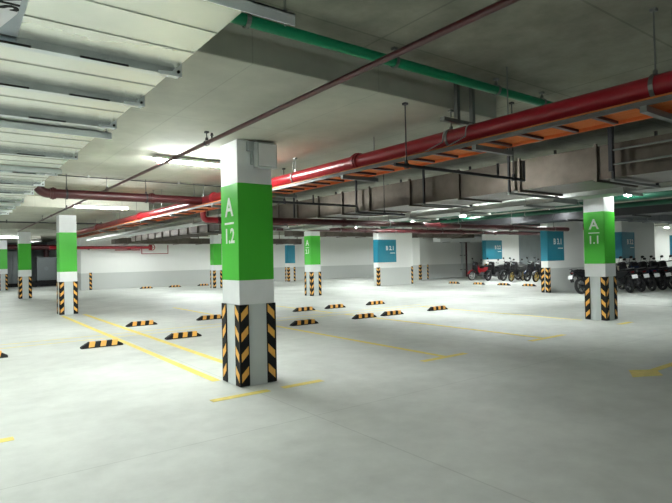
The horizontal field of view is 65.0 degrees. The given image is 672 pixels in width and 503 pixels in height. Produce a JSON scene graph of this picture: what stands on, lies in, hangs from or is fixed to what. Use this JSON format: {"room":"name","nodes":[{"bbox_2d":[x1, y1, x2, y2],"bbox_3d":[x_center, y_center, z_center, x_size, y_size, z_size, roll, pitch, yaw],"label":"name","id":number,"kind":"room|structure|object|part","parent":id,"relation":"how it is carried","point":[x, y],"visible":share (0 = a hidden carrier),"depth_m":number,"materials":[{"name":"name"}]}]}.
{"room":"parking garage","nodes":[
{"label":"parking garage","id":0,"kind":"room"},
{"bbox_2d":[7,242,46,280],"bbox_3d":[-30.565,0.962,34.772,20.400,3.200,0.300,-1,-1,-37],"label":"wall","id":1,"kind":"structure","parent":0,"point":[34,253],"depth_m":40.21,"materials":[{"name":"grey paint"}]},
{"bbox_2d":[47,238,78,287],"bbox_3d":[-18.135,0.719,35.478,0.300,3.200,14.000,-1,-1,-37],"label":"wall","id":2,"kind":"structure","parent":0,"point":[53,253],"depth_m":37.67,"materials":[{"name":"white paint"}]},
{"bbox_2d":[79,236,91,290],"bbox_3d":[-13.995,0.559,29.454,0.562,3.200,0.511,-1,-1,-37],"label":"wall pillar","id":3,"kind":"structure","parent":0,"point":[85,263],"depth_m":29.25,"materials":[{"name":"white paint"}]},
{"bbox_2d":[91,233,373,289],"bbox_3d":[1.077,0.399,40.849,37.550,3.200,0.300,-1,-1,-37],"label":"wall","id":4,"kind":"structure","parent":0,"point":[341,257],"depth_m":32.91,"materials":[{"name":"white paint"}]},
{"bbox_2d":[49,245,167,253],"bbox_3d":[-12.709,-0.121,29.990,6.378,0.580,0.715,-1,-1,-37],"label":"pipe","id":5,"kind":"object","parent":4,"relation":"attached to","point":[149,247],"visible":0.93,"depth_m":30.11,"materials":[{"name":"red metal"}]},
{"bbox_2d":[285,237,295,281],"bbox_3d":[-3.076,0.412,35.321,0.573,3.200,0.403,-1,-1,-37],"label":"wall pillar","id":6,"kind":"structure","parent":0,"point":[290,272],"depth_m":35.16,"materials":[{"name":"teal paint"}]},
{"bbox_2d":[0,275,671,502],"bbox_3d":[-0.150,1.926,25.379,58.000,0.202,59.000,-1,-1,-37],"label":"floor","id":7,"kind":"structure","parent":0,"point":[503,393],"depth_m":5.61,"materials":[{"name":"concrete"}]},
{"bbox_2d":[0,240,7,290],"bbox_3d":[-19.526,0.819,30.872,0.493,2.940,0.493,-1,-1,-37],"label":"concrete column","id":8,"kind":"structure","parent":7,"relation":"on","point":[3,243],"depth_m":30.71,"materials":[{"name":"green paint"}]},
{"bbox_2d":[0,351,7,357],"bbox_3d":[-5.639,1.668,8.400,0.700,0.107,0.151,-1,-1,-37],"label":"wheel stop","id":9,"kind":"object","parent":7,"relation":"on","point":[2,355],"visible":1,"depth_m":8.52,"materials":[{"name":"black rubber"}]},
{"bbox_2d":[7,250,17,287],"bbox_3d":[-21.797,1.168,35.424,1.550,2.450,1.000,-1,-1,-37],"label":"locker","id":10,"kind":"object","parent":7,"relation":"on","point":[12,256],"visible":0.36,"depth_m":35.07,"materials":[{"name":"grey metal"}]},
{"bbox_3d":[-21.795,1.026,34.850,0.630,2.020,0.030,-1,-1,-37],"label":"door","id":11,"kind":"part","parent":10,"relation":"part of","materials":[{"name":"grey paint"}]},
{"bbox_3d":[-21.249,1.020,35.255,0.630,2.020,0.030,-1,-1,-37],"label":"door","id":12,"kind":"part","parent":10,"relation":"part of","materials":[{"name":"grey paint"}]},
{"bbox_2d":[18,232,31,298],"bbox_3d":[-13.766,0.606,23.319,0.493,2.940,0.493,-1,-1,-37],"label":"concrete column","id":13,"kind":"structure","parent":7,"relation":"on","point":[24,238],"depth_m":23.13,"materials":[{"name":"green paint"}]},
{"bbox_2d":[32,257,56,286],"bbox_3d":[-19.631,1.362,35.657,1.800,1.980,1.300,-1,-1,-37],"label":"tall cabinet","id":14,"kind":"object","parent":7,"relation":"on","point":[46,267],"visible":0.92,"depth_m":35.31,"materials":[{"name":"grey metal"}]},
{"bbox_3d":[-19.615,2.142,35.647,1.800,0.420,1.300,-1,-1,-37],"label":"frame","id":15,"kind":"part","parent":14,"relation":"part of","materials":[{"name":"black metal"}]},
{"bbox_3d":[-19.378,1.144,35.396,1.040,1.400,0.030,-1,-1,-37],"label":"door","id":16,"kind":"part","parent":14,"relation":"part of","materials":[{"name":"grey paint"}]},
{"bbox_2d":[56,215,77,314],"bbox_3d":[-8.014,0.393,15.710,0.493,2.940,0.493,-1,-1,-37],"label":"concrete column","id":17,"kind":"structure","parent":7,"relation":"on","point":[66,235],"depth_m":15.53,"materials":[{"name":"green paint"}]},
{"bbox_2d":[80,339,122,348],"bbox_3d":[-4.202,1.653,9.467,0.700,0.107,0.151,-1,-1,-37],"label":"wheel stop","id":18,"kind":"object","parent":7,"relation":"on","point":[112,342],"visible":1,"depth_m":9.40,"materials":[{"name":"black rubber"}]},
{"bbox_2d":[125,320,156,326],"bbox_3d":[-4.600,1.699,12.485,0.700,0.107,0.151,-1,-1,-37],"label":"wheel stop","id":19,"kind":"object","parent":7,"relation":"on","point":[147,322],"visible":1,"depth_m":12.42,"materials":[{"name":"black rubber"}]},
{"bbox_2d":[165,331,201,339],"bbox_3d":[-2.998,1.640,10.362,0.700,0.107,0.151,-1,-1,-37],"label":"wheel stop","id":20,"kind":"object","parent":7,"relation":"on","point":[188,334],"visible":1,"depth_m":10.30,"materials":[{"name":"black rubber"}]},
{"bbox_2d":[196,314,221,320],"bbox_3d":[-3.220,1.684,13.511,0.700,0.107,0.151,-1,-1,-37],"label":"wheel stop","id":21,"kind":"object","parent":7,"relation":"on","point":[217,316],"visible":0.95,"depth_m":13.45,"materials":[{"name":"black rubber"}]},
{"bbox_2d":[210,234,222,287],"bbox_3d":[-6.554,0.530,28.803,0.493,2.940,0.493,-1,-1,-37],"label":"concrete column","id":22,"kind":"structure","parent":7,"relation":"on","point":[215,240],"depth_m":28.63,"materials":[{"name":"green paint"}]},
{"bbox_2d":[220,139,276,387],"bbox_3d":[-1.094,0.135,6.529,0.493,2.940,0.493,-1,-1,-37],"label":"concrete column","id":23,"kind":"structure","parent":7,"relation":"on","point":[249,353],"depth_m":6.35,"materials":[{"name":"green paint"}]},
{"bbox_2d":[246,141,276,169],"bbox_3d":[-0.889,-1.159,6.345,0.362,0.315,0.128,-1,-1,-37],"label":"junction box","id":24,"kind":"object","parent":23,"relation":"attached to","point":[263,155],"visible":1,"depth_m":6.30,"materials":[{"name":"grey plastic"}]},
{"bbox_2d":[289,319,317,325],"bbox_3d":[-0.727,1.615,12.050,0.700,0.107,0.151,-1,-1,-37],"label":"wheel stop","id":25,"kind":"object","parent":7,"relation":"on","point":[306,321],"visible":1,"depth_m":11.97,"materials":[{"name":"black rubber"}]},
{"bbox_2d":[292,306,314,311],"bbox_3d":[-0.924,1.660,15.217,0.700,0.107,0.151,-1,-1,-37],"label":"wheel stop","id":26,"kind":"object","parent":7,"relation":"on","point":[299,309],"visible":1,"depth_m":15.14,"materials":[{"name":"black rubber"}]},
{"bbox_2d":[304,231,321,295],"bbox_3d":[-0.953,0.322,21.381,0.493,2.940,0.493,-1,-1,-37],"label":"concrete column","id":27,"kind":"structure","parent":7,"relation":"on","point":[312,274],"depth_m":21.21,"materials":[{"name":"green paint"}]},
{"bbox_2d":[324,304,344,308],"bbox_3d":[-0.025,1.650,15.885,0.700,0.107,0.151,-1,-1,-37],"label":"wheel stop","id":28,"kind":"object","parent":7,"relation":"on","point":[334,305],"visible":1,"depth_m":15.81,"materials":[{"name":"black rubber"}]},
{"bbox_2d":[352,313,376,318],"bbox_3d":[0.702,1.600,13.112,0.700,0.107,0.151,-1,-1,-37],"label":"wheel stop","id":29,"kind":"object","parent":7,"relation":"on","point":[365,315],"visible":1,"depth_m":13.03,"materials":[{"name":"black rubber"}]},
{"bbox_2d":[366,300,384,304],"bbox_3d":[1.259,1.636,16.839,0.700,0.107,0.151,-1,-1,-37],"label":"wheel stop","id":30,"kind":"object","parent":7,"relation":"on","point":[380,301],"visible":1,"depth_m":16.75,"materials":[{"name":"black rubber"}]},
{"bbox_2d":[380,310,403,315],"bbox_3d":[1.456,1.592,13.672,0.700,0.107,0.151,-1,-1,-37],"label":"wheel stop","id":31,"kind":"object","parent":7,"relation":"on","point":[395,312],"visible":1,"depth_m":13.59,"materials":[{"name":"black rubber"}]},
{"bbox_2d":[427,305,447,310],"bbox_3d":[2.829,1.577,14.692,0.700,0.107,0.151,-1,-1,-37],"label":"wheel stop","id":32,"kind":"object","parent":7,"relation":"on","point":[433,308],"visible":1,"depth_m":14.62,"materials":[{"name":"black rubber"}]},
{"bbox_2d":[467,258,489,279],"bbox_3d":[8.776,1.070,31.992,0.834,1.390,2.078,-2,-1,44],"label":"motorcycle","id":33,"kind":"object","parent":7,"relation":"on","point":[479,271],"visible":0.75,"depth_m":31.68,"materials":[{"name":"red paint"}]},
{"bbox_2d":[484,258,503,280],"bbox_3d":[9.395,1.046,31.084,0.834,1.390,2.078,-2,-1,34],"label":"motorcycle","id":34,"kind":"object","parent":7,"relation":"on","point":[493,270],"visible":0.8,"depth_m":30.71,"materials":[{"name":"black paint"}]},
{"bbox_2d":[499,257,519,280],"bbox_3d":[10.258,1.024,30.752,0.834,1.390,2.078,-2,-1,41],"label":"motorcycle","id":35,"kind":"object","parent":7,"relation":"on","point":[507,266],"visible":0.59,"depth_m":30.32,"materials":[{"name":"grey paint"}]},
{"bbox_2d":[508,257,527,281],"bbox_3d":[10.304,1.012,29.866,0.832,1.390,2.079,-2,-1,33],"label":"motorcycle","id":36,"kind":"object","parent":7,"relation":"on","point":[515,270],"visible":0.92,"depth_m":29.49,"materials":[{"name":"black paint"}]},
{"bbox_2d":[523,257,540,280],"bbox_3d":[11.226,0.990,29.615,0.834,1.390,2.078,-2,-1,42],"label":"motorcycle","id":37,"kind":"object","parent":7,"relation":"on","point":[530,267],"visible":0.5,"depth_m":29.20,"materials":[{"name":"blue paint"}]},
{"bbox_2d":[532,257,540,281],"bbox_3d":[11.297,0.978,28.773,0.834,1.390,2.078,-2,-1,35],"label":"motorcycle","id":38,"kind":"object","parent":7,"relation":"on","point":[537,271],"visible":0.45,"depth_m":28.31,"materials":[{"name":"black paint"}]},
{"bbox_2d":[568,269,584,293],"bbox_3d":[9.498,0.897,19.548,2.079,1.390,0.832,-1,-1,-36],"label":"motorcycle","id":39,"kind":"object","parent":7,"relation":"on","point":[579,273],"visible":0.34,"depth_m":19.24,"materials":[{"name":"black metal"}]},
{"bbox_2d":[583,196,617,320],"bbox_3d":[5.957,0.061,11.912,0.493,2.940,0.493,-1,-1,-37],"label":"concrete column","id":40,"kind":"structure","parent":7,"relation":"on","point":[600,279],"depth_m":11.75,"materials":[{"name":"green paint"}]},
{"bbox_2d":[616,256,638,292],"bbox_3d":[10.826,0.877,20.073,0.834,1.390,2.078,-1,-1,-15],"label":"motorcycle","id":41,"kind":"object","parent":7,"relation":"on","point":[622,275],"visible":0.56,"depth_m":19.49,"materials":[{"name":"black paint"}]},
{"bbox_3d":[10.764,0.725,19.665,0.297,0.196,0.880,-8,-1,0],"label":"seat","id":42,"kind":"part","parent":41,"relation":"part of","materials":[{"name":"black leather"}]},
{"bbox_2d":[616,256,649,291],"bbox_3d":[11.432,0.869,20.418,0.834,1.390,2.078,-1,-1,-16],"label":"motorcycle","id":43,"kind":"object","parent":7,"relation":"on","point":[641,272],"visible":0.47,"depth_m":19.77,"materials":[{"name":"black paint"}]},
{"bbox_2d":[623,256,660,290],"bbox_3d":[12.067,0.860,20.765,0.834,1.390,2.078,-1,-1,-14],"label":"motorcycle","id":44,"kind":"object","parent":7,"relation":"on","point":[652,271],"visible":0.55,"depth_m":20.08,"materials":[{"name":"black paint"}]},
{"bbox_2d":[632,255,671,289],"bbox_3d":[12.653,0.853,21.108,0.834,1.390,2.078,-1,-1,-17],"label":"motorcycle","id":45,"kind":"object","parent":7,"relation":"on","point":[663,270],"visible":0.45,"depth_m":20.40,"materials":[{"name":"black paint"}]},
{"bbox_2d":[643,255,671,288],"bbox_3d":[13.282,0.845,21.463,0.834,1.390,2.078,-1,-1,-15],"label":"motorcycle","id":46,"kind":"object","parent":7,"relation":"on","point":[654,263],"visible":0.37,"depth_m":21.82,"materials":[{"name":"grey paint"}]},
{"bbox_2d":[652,255,671,286],"bbox_3d":[13.882,0.837,21.815,0.834,1.390,2.078,-1,-1,-16],"label":"motorcycle","id":47,"kind":"object","parent":7,"relation":"on","point":[660,264],"visible":0.29,"depth_m":22.22,"materials":[{"name":"black paint"}]},
{"bbox_2d":[30,0,671,241],"bbox_3d":[-0.220,-1.522,25.423,58.000,0.300,59.000,-1,-1,-37],"label":"ceiling","id":48,"kind":"structure","parent":0,"point":[561,49],"depth_m":4.37,"materials":[{"name":"concrete"}]},
{"bbox_2d":[0,236,17,237],"bbox_3d":[-16.426,-0.864,26.449,1.200,0.334,0.100,-1,-1,-37],"label":"lamp","id":49,"kind":"object","parent":48,"relation":"hanging from","point":[0,236],"visible":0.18,"depth_m":26.44,"materials":[{"name":"white plastic"}]},
{"bbox_2d":[0,236,40,242],"bbox_3d":[-19.874,-0.775,31.224,3.460,0.290,5.860,-1,-1,-37],"label":"trim","id":50,"kind":"structure","parent":48,"relation":"attached to","point":[33,238],"depth_m":29.86,"materials":[{"name":"concrete"}]},
{"bbox_2d":[7,245,56,248],"bbox_3d":[-23.117,-0.461,31.435,12.400,0.741,0.322,-1,-1,-37],"label":"pipe","id":51,"kind":"object","parent":48,"relation":"hanging from","point":[8,246],"visible":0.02,"depth_m":34.04,"materials":[{"name":"red metal"}]},
{"bbox_2d":[0,222,76,235],"bbox_3d":[-14.114,-0.988,23.672,3.460,0.290,5.860,-1,-1,-37],"label":"trim","id":52,"kind":"structure","parent":48,"relation":"attached to","point":[6,229],"depth_m":21.76,"materials":[{"name":"concrete"}]},
{"bbox_2d":[31,249,56,256],"bbox_3d":[-19.930,-0.030,35.411,2.450,0.810,0.440,-1,-1,-37],"label":"pipe","id":53,"kind":"object","parent":48,"relation":"hanging from","point":[46,251],"visible":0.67,"depth_m":35.52,"materials":[{"name":"metal"}]},
{"bbox_2d":[0,220,147,224],"bbox_3d":[-11.716,-1.076,15.749,12.000,0.373,0.066,-1,-1,-37],"label":"conduit","id":54,"kind":"object","parent":48,"relation":"hanging from","point":[6,221],"visible":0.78,"depth_m":17.25,"materials":[{"name":"grey metal"}]},
{"bbox_2d":[0,195,148,222],"bbox_3d":[-8.362,-1.201,16.063,3.460,0.290,5.860,-1,-1,-37],"label":"trim","id":55,"kind":"structure","parent":48,"relation":"attached to","point":[33,208],"depth_m":14.52,"materials":[{"name":"concrete"}]},
{"bbox_2d":[75,189,128,208],"bbox_3d":[-5.442,-1.217,12.252,1.200,0.434,0.100,-1,-1,-37],"label":"lamp","id":56,"kind":"object","parent":48,"relation":"hanging from","point":[80,205],"visible":0.88,"depth_m":12.21,"materials":[{"name":"white plastic"}]},
{"bbox_2d":[34,174,201,204],"bbox_3d":[-3.694,-1.177,9.188,2.804,0.662,0.204,-1,-1,-37],"label":"pipe","id":57,"kind":"object","parent":48,"relation":"hanging from","point":[52,193],"visible":0.78,"depth_m":9.04,"materials":[{"name":"red metal"}]},
{"bbox_2d":[0,0,294,214],"bbox_3d":[-4.301,-1.206,6.122,2.120,0.658,12.300,-1,-1,-37],"label":"air duct","id":58,"kind":"object","parent":48,"relation":"hanging from","point":[69,69],"visible":1,"depth_m":2.90,"materials":[{"name":"grey metal"}]},
{"bbox_2d":[0,0,21,26],"bbox_3d":[-1.556,-1.031,2.050,0.567,0.005,0.700,-1,-1,-37],"label":"label","id":59,"kind":"object","parent":58,"relation":"attached to","point":[9,9],"visible":1,"depth_m":2.25,"materials":[{"name":"white"}]},
{"bbox_3d":[-0.234,-1.338,2.366,0.022,0.655,0.026,-1,-1,-37],"label":"threaded rod","id":60,"kind":"part","parent":58,"relation":"part of","materials":[{"name":"silver metal"}]},
{"bbox_2d":[86,188,220,240],"bbox_3d":[-6.642,-0.960,18.145,0.760,0.750,15.000,-1,-1,-37],"label":"cable tray","id":61,"kind":"object","parent":48,"relation":"hanging from","point":[193,222],"visible":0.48,"depth_m":16.39,"materials":[{"name":"metal"}]},
{"bbox_2d":[111,229,301,244],"bbox_3d":[-6.846,-0.788,30.074,11.100,0.780,0.860,-1,-1,-37],"label":"duct","id":62,"kind":"object","parent":48,"relation":"hanging from","point":[124,241],"visible":0.48,"depth_m":28.66,"materials":[{"name":"grey metal"}]},
{"bbox_2d":[200,211,298,225],"bbox_3d":[-1.856,-1.047,11.422,2.536,0.940,0.161,-1,-1,-37],"label":"pipe","id":63,"kind":"object","parent":48,"relation":"hanging from","point":[203,216],"visible":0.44,"depth_m":10.84,"materials":[{"name":"red metal"}]},
{"bbox_2d":[18,0,520,231],"bbox_3d":[-5.008,-1.248,10.644,0.067,0.430,25.000,-1,-1,-37],"label":"pipe","id":64,"kind":"object","parent":48,"relation":"hanging from","point":[500,4],"visible":0.96,"depth_m":3.77,"materials":[{"name":"red metal"}]},
{"bbox_2d":[59,23,495,184],"bbox_3d":[-1.442,-1.458,6.882,3.460,0.290,5.860,-1,-1,-37],"label":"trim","id":65,"kind":"structure","parent":48,"relation":"attached to","point":[239,75],"depth_m":5.15,"materials":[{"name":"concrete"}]},
{"bbox_2d":[58,175,220,186],"bbox_3d":[-3.258,-1.228,9.177,3.460,0.039,0.030,-1,-1,-37],"label":"conduit","id":66,"kind":"object","parent":65,"relation":"attached to","point":[58,175],"visible":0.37,"depth_m":9.06,"materials":[{"name":"grey metal"}]},
{"bbox_2d":[153,155,220,166],"bbox_3d":[-1.936,-1.253,7.381,1.200,0.089,0.100,-1,-1,-37],"label":"lamp","id":67,"kind":"object","parent":65,"relation":"attached to","point":[158,158],"visible":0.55,"depth_m":7.29,"materials":[{"name":"white plastic"}]},
{"bbox_2d":[272,168,404,215],"bbox_3d":[-0.056,-1.113,8.861,3.300,0.946,0.062,-1,-1,-37],"label":"pipe","id":68,"kind":"object","parent":48,"relation":"hanging from","point":[284,201],"visible":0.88,"depth_m":8.87,"materials":[{"name":"grey metal"}]},
{"bbox_2d":[55,8,671,240],"bbox_3d":[-3.474,-1.083,11.156,0.530,0.810,26.000,-1,-1,-37],"label":"cable tray","id":69,"kind":"object","parent":48,"relation":"hanging from","point":[659,106],"visible":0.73,"depth_m":4.62,"materials":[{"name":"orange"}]},
{"bbox_3d":[-3.664,-0.742,11.005,0.032,0.032,26.000,-1,-1,-37],"label":"rail","id":70,"kind":"part","parent":69,"relation":"part of","materials":[{"name":"grey metal"}]},
{"bbox_3d":[-3.375,-0.745,11.220,0.032,0.032,26.000,-1,-1,-37],"label":"rail","id":71,"kind":"part","parent":69,"relation":"part of","materials":[{"name":"grey metal"}]},
{"bbox_3d":[1.553,-1.266,4.765,0.011,0.810,0.011,-2,-1,31],"label":"rod","id":72,"kind":"part","parent":69,"relation":"part of","materials":[{"name":"silver metal"}]},
{"bbox_2d":[76,7,671,233],"bbox_3d":[-3.617,-1.125,11.362,0.452,0.715,26.500,-1,-1,-37],"label":"pipe","id":73,"kind":"object","parent":48,"relation":"hanging from","point":[656,84],"visible":0.71,"depth_m":4.75,"materials":[{"name":"red metal"}]},
{"bbox_2d":[284,226,473,238],"bbox_3d":[3.108,-1.079,29.752,13.500,0.610,0.860,-1,-1,-37],"label":"pipe","id":74,"kind":"object","parent":48,"relation":"hanging from","point":[286,233],"visible":0.46,"depth_m":27.99,"materials":[{"name":"metal"}]},
{"bbox_2d":[230,12,552,105],"bbox_3d":[0.214,-1.570,4.090,5.250,0.166,0.102,-1,-1,-37],"label":"drain pipe","id":75,"kind":"object","parent":48,"relation":"hanging from","point":[246,20],"visible":0.73,"depth_m":4.10,"materials":[{"name":"green plastic"}]},
{"bbox_2d":[273,227,518,234],"bbox_3d":[3.117,-1.123,22.782,15.800,0.701,0.201,-1,-1,-37],"label":"pipe","id":76,"kind":"object","parent":48,"relation":"hanging from","point":[365,230],"visible":0.73,"depth_m":22.58,"materials":[{"name":"red metal"}]},
{"bbox_2d":[131,126,671,241],"bbox_3d":[-1.678,-1.079,14.733,1.340,0.800,24.400,-1,-1,-37],"label":"duct","id":77,"kind":"object","parent":48,"relation":"hanging from","point":[586,169],"visible":0.7,"depth_m":8.29,"materials":[{"name":"silver metal"}]},
{"bbox_3d":[-1.016,-1.132,12.765,0.035,0.770,0.030,-1,-1,-37],"label":"hanger post","id":78,"kind":"part","parent":77,"relation":"part of","materials":[{"name":"grey metal"}]},
{"bbox_3d":[0.414,-1.186,10.839,0.035,0.770,0.030,-1,-1,-37],"label":"hanger post","id":79,"kind":"part","parent":77,"relation":"part of","materials":[{"name":"grey metal"}]},
{"bbox_3d":[1.547,-1.228,9.314,0.035,0.770,0.030,-1,-1,-37],"label":"hanger post","id":80,"kind":"part","parent":77,"relation":"part of","materials":[{"name":"grey metal"}]},
{"bbox_3d":[2.590,-1.267,7.909,0.035,0.770,0.030,-1,-1,-37],"label":"hanger post","id":81,"kind":"part","parent":77,"relation":"part of","materials":[{"name":"grey metal"}]},
{"bbox_3d":[3.502,-1.301,6.681,0.035,0.770,0.030,-1,-1,-37],"label":"hanger post","id":82,"kind":"part","parent":77,"relation":"part of","materials":[{"name":"grey metal"}]},
{"bbox_2d":[273,184,569,230],"bbox_3d":[2.777,-1.077,13.432,11.500,1.017,0.174,-1,-1,-37],"label":"pipe","id":83,"kind":"object","parent":48,"relation":"hanging from","point":[276,220],"visible":0.84,"depth_m":12.53,"materials":[{"name":"red metal"}]},
{"bbox_2d":[283,195,576,230],"bbox_3d":[1.405,-1.144,13.349,0.960,0.830,9.300,-1,-1,-37],"label":"cable tray","id":84,"kind":"object","parent":48,"relation":"hanging from","point":[545,203],"visible":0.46,"depth_m":11.15,"materials":[{"name":"metal"}]},
{"bbox_2d":[338,227,539,234],"bbox_3d":[6.361,-1.191,28.308,16.000,0.554,0.268,-1,-1,-37],"label":"pipe","id":85,"kind":"object","parent":48,"relation":"hanging from","point":[520,233],"visible":0.34,"depth_m":30.47,"materials":[{"name":"red metal"}]},
{"bbox_2d":[440,83,474,125],"bbox_3d":[1.239,-1.438,5.085,0.640,0.445,0.050,-1,-1,-37],"label":"support bracket","id":86,"kind":"object","parent":48,"relation":"hanging from","point":[456,120],"visible":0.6,"depth_m":5.01,"materials":[{"name":"silver metal"}]},
{"bbox_3d":[1.151,-1.455,5.019,0.040,0.410,0.040,-1,-1,-37],"label":"post","id":87,"kind":"part","parent":86,"relation":"part of","materials":[{"name":"silver metal"}]},
{"bbox_3d":[1.327,-1.457,5.151,0.040,0.410,0.040,-1,-1,-37],"label":"post","id":88,"kind":"part","parent":86,"relation":"part of","materials":[{"name":"silver metal"}]},
{"bbox_2d":[433,237,481,242],"bbox_3d":[9.480,-1.024,36.352,7.400,0.810,0.660,-1,-1,-37],"label":"duct","id":89,"kind":"object","parent":48,"relation":"hanging from","point":[475,239],"visible":0.4,"depth_m":35.02,"materials":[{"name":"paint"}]},
{"bbox_2d":[393,102,525,181],"bbox_3d":[1.334,-1.217,5.410,2.016,0.882,0.054,-1,-1,-37],"label":"support bracket","id":90,"kind":"object","parent":48,"relation":"hanging from","point":[406,165],"visible":0.98,"depth_m":5.35,"materials":[{"name":"grey metal"}]},
{"bbox_2d":[431,218,583,226],"bbox_3d":[10.764,-1.384,27.410,16.000,0.370,0.760,-1,-1,-37],"label":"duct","id":91,"kind":"object","parent":48,"relation":"hanging from","point":[443,218],"visible":0.05,"depth_m":22.74,"materials":[{"name":"grey metal"}]},
{"bbox_2d":[373,181,671,216],"bbox_3d":[4.433,-1.323,11.117,0.760,0.650,10.500,-1,-1,-37],"label":"cable tray","id":92,"kind":"object","parent":48,"relation":"hanging from","point":[665,186],"visible":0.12,"depth_m":9.93,"materials":[{"name":"metal"}]},
{"bbox_2d":[380,199,671,228],"bbox_3d":[6.301,-1.357,15.309,0.142,0.551,15.000,-1,-1,-37],"label":"pipe","id":93,"kind":"object","parent":48,"relation":"hanging from","point":[664,201],"visible":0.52,"depth_m":15.46,"materials":[{"name":"teal"}]},
{"bbox_2d":[399,190,671,221],"bbox_3d":[5.136,-1.372,14.445,0.192,0.496,15.000,-1,-1,-37],"label":"pipe","id":94,"kind":"object","parent":48,"relation":"hanging from","point":[669,192],"visible":0.13,"depth_m":12.11,"materials":[{"name":"teal"}]},
{"bbox_2d":[405,196,671,221],"bbox_3d":[5.617,-1.395,14.803,0.162,0.461,15.000,-1,-1,-37],"label":"pipe","id":95,"kind":"object","parent":48,"relation":"hanging from","point":[663,196],"visible":0.13,"depth_m":14.46,"materials":[{"name":"teal"}]},
{"bbox_2d":[452,198,671,224],"bbox_3d":[8.428,-1.210,16.138,1.100,0.410,11.800,-1,-1,-37],"label":"duct","id":96,"kind":"object","parent":48,"relation":"hanging from","point":[643,211],"visible":0.62,"depth_m":16.83,"materials":[{"name":"grey metal"}]},
{"bbox_2d":[607,126,671,171],"bbox_3d":[3.670,-1.354,6.309,0.040,0.680,0.810,-1,-1,-37],"label":"rack","id":97,"kind":"object","parent":48,"relation":"hanging from","point":[611,149],"visible":0.92,"depth_m":6.58,"materials":[{"name":"silver metal"}]},
{"bbox_3d":[3.443,-1.346,6.614,0.040,0.680,0.050,-1,-1,-37],"label":"post","id":98,"kind":"part","parent":97,"relation":"part of","materials":[{"name":"grey metal"}]},
{"bbox_3d":[3.668,-1.274,6.312,0.024,0.024,0.780,-1,-1,-37],"label":"rail","id":99,"kind":"part","parent":97,"relation":"part of","materials":[{"name":"silver metal"}]},
{"bbox_3d":[3.672,-1.094,6.309,0.024,0.024,0.780,-1,-1,-37],"label":"rail","id":100,"kind":"part","parent":97,"relation":"part of","materials":[{"name":"silver metal"}]},
{"bbox_2d":[614,215,671,223],"bbox_3d":[14.726,-1.491,23.753,14.000,0.410,0.760,-1,-1,-37],"label":"duct","id":101,"kind":"object","parent":48,"relation":"hanging from","point":[655,219],"visible":0.35,"depth_m":22.49,"materials":[{"name":"grey metal"}]},
{"bbox_2d":[373,226,412,285],"bbox_3d":[3.096,0.200,28.429,2.543,3.200,0.372,-1,-1,-37],"label":"wall pillar","id":102,"kind":"structure","parent":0,"point":[392,252],"depth_m":28.16,"materials":[{"name":"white paint"}]},
{"bbox_2d":[412,238,428,279],"bbox_3d":[5.426,0.230,34.490,0.773,3.200,0.923,-1,-1,-37],"label":"wall pillar","id":103,"kind":"structure","parent":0,"point":[419,245],"depth_m":34.15,"materials":[{"name":"white paint"}]},
{"bbox_2d":[428,234,482,278],"bbox_3d":[10.605,0.179,38.712,12.800,3.200,0.300,-1,-1,-37],"label":"wall","id":104,"kind":"structure","parent":0,"point":[444,259],"depth_m":36.56,"materials":[{"name":"grey paint"}]},
{"bbox_2d":[460,242,462,276],"bbox_3d":[8.823,0.419,37.089,0.140,2.750,0.170,-1,-1,-37],"label":"riser pipe","id":105,"kind":"object","parent":104,"relation":"attached to","point":[461,255],"visible":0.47,"depth_m":37.02,"materials":[{"name":"red metal"}]},
{"bbox_2d":[464,242,467,276],"bbox_3d":[9.196,0.415,37.342,0.160,2.750,0.210,-1,-1,-37],"label":"riser pipe","id":106,"kind":"object","parent":104,"relation":"attached to","point":[466,269],"visible":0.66,"depth_m":37.25,"materials":[{"name":"metal"}]},
{"bbox_2d":[482,229,518,278],"bbox_3d":[10.648,0.118,33.991,3.462,3.200,0.292,-1,-1,-37],"label":"wall pillar","id":107,"kind":"structure","parent":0,"point":[494,247],"depth_m":33.67,"materials":[{"name":"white paint"}]},
{"bbox_2d":[518,231,540,272],"bbox_3d":[14.354,0.102,38.696,6.800,3.200,0.200,-1,-1,-37],"label":"wall","id":108,"kind":"structure","parent":0,"point":[529,245],"depth_m":38.36,"materials":[{"name":"grey paint"}]},
{"bbox_2d":[540,221,583,292],"bbox_3d":[9.087,-0.015,21.143,2.632,3.200,0.323,-1,-1,-37],"label":"wall pillar","id":109,"kind":"structure","parent":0,"point":[561,251],"depth_m":20.76,"materials":[{"name":"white paint"}]},
{"bbox_2d":[583,225,669,269],"bbox_3d":[23.761,-0.173,31.985,0.300,3.200,41.000,-1,-1,-37],"label":"wall","id":110,"kind":"structure","parent":0,"point":[661,234],"depth_m":34.80,"materials":[{"name":"white paint"}]},
{"bbox_2d":[614,221,654,285],"bbox_3d":[14.100,-0.067,24.985,3.362,3.200,0.511,-1,-1,-37],"label":"wall pillar","id":111,"kind":"structure","parent":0,"point":[635,239],"depth_m":24.51,"materials":[{"name":"teal paint"}]},
{"bbox_2d":[669,224,671,265],"bbox_3d":[19.854,-0.114,30.450,1.204,3.200,0.604,-1,-1,-37],"label":"wall pillar","id":112,"kind":"structure","parent":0,"point":[670,225],"depth_m":30.30,"materials":[{"name":"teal paint"}]},
{"bbox_3d":[5.609,-1.533,12.265,3.460,0.290,5.860,-1,-1,-37],"label":"trim","id":113,"kind":"structure","parent":0,"visible":0},
{"bbox_2d":[347,196,612,219],"bbox_3d":[2.948,-1.150,14.928,0.560,0.240,9.605,-1,-1,-37],"label":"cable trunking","id":114,"kind":"object","parent":113,"relation":"attached to","point":[611,196],"visible":0.08,"depth_m":16.98,"materials":[{"name":"metal"}]}
]}

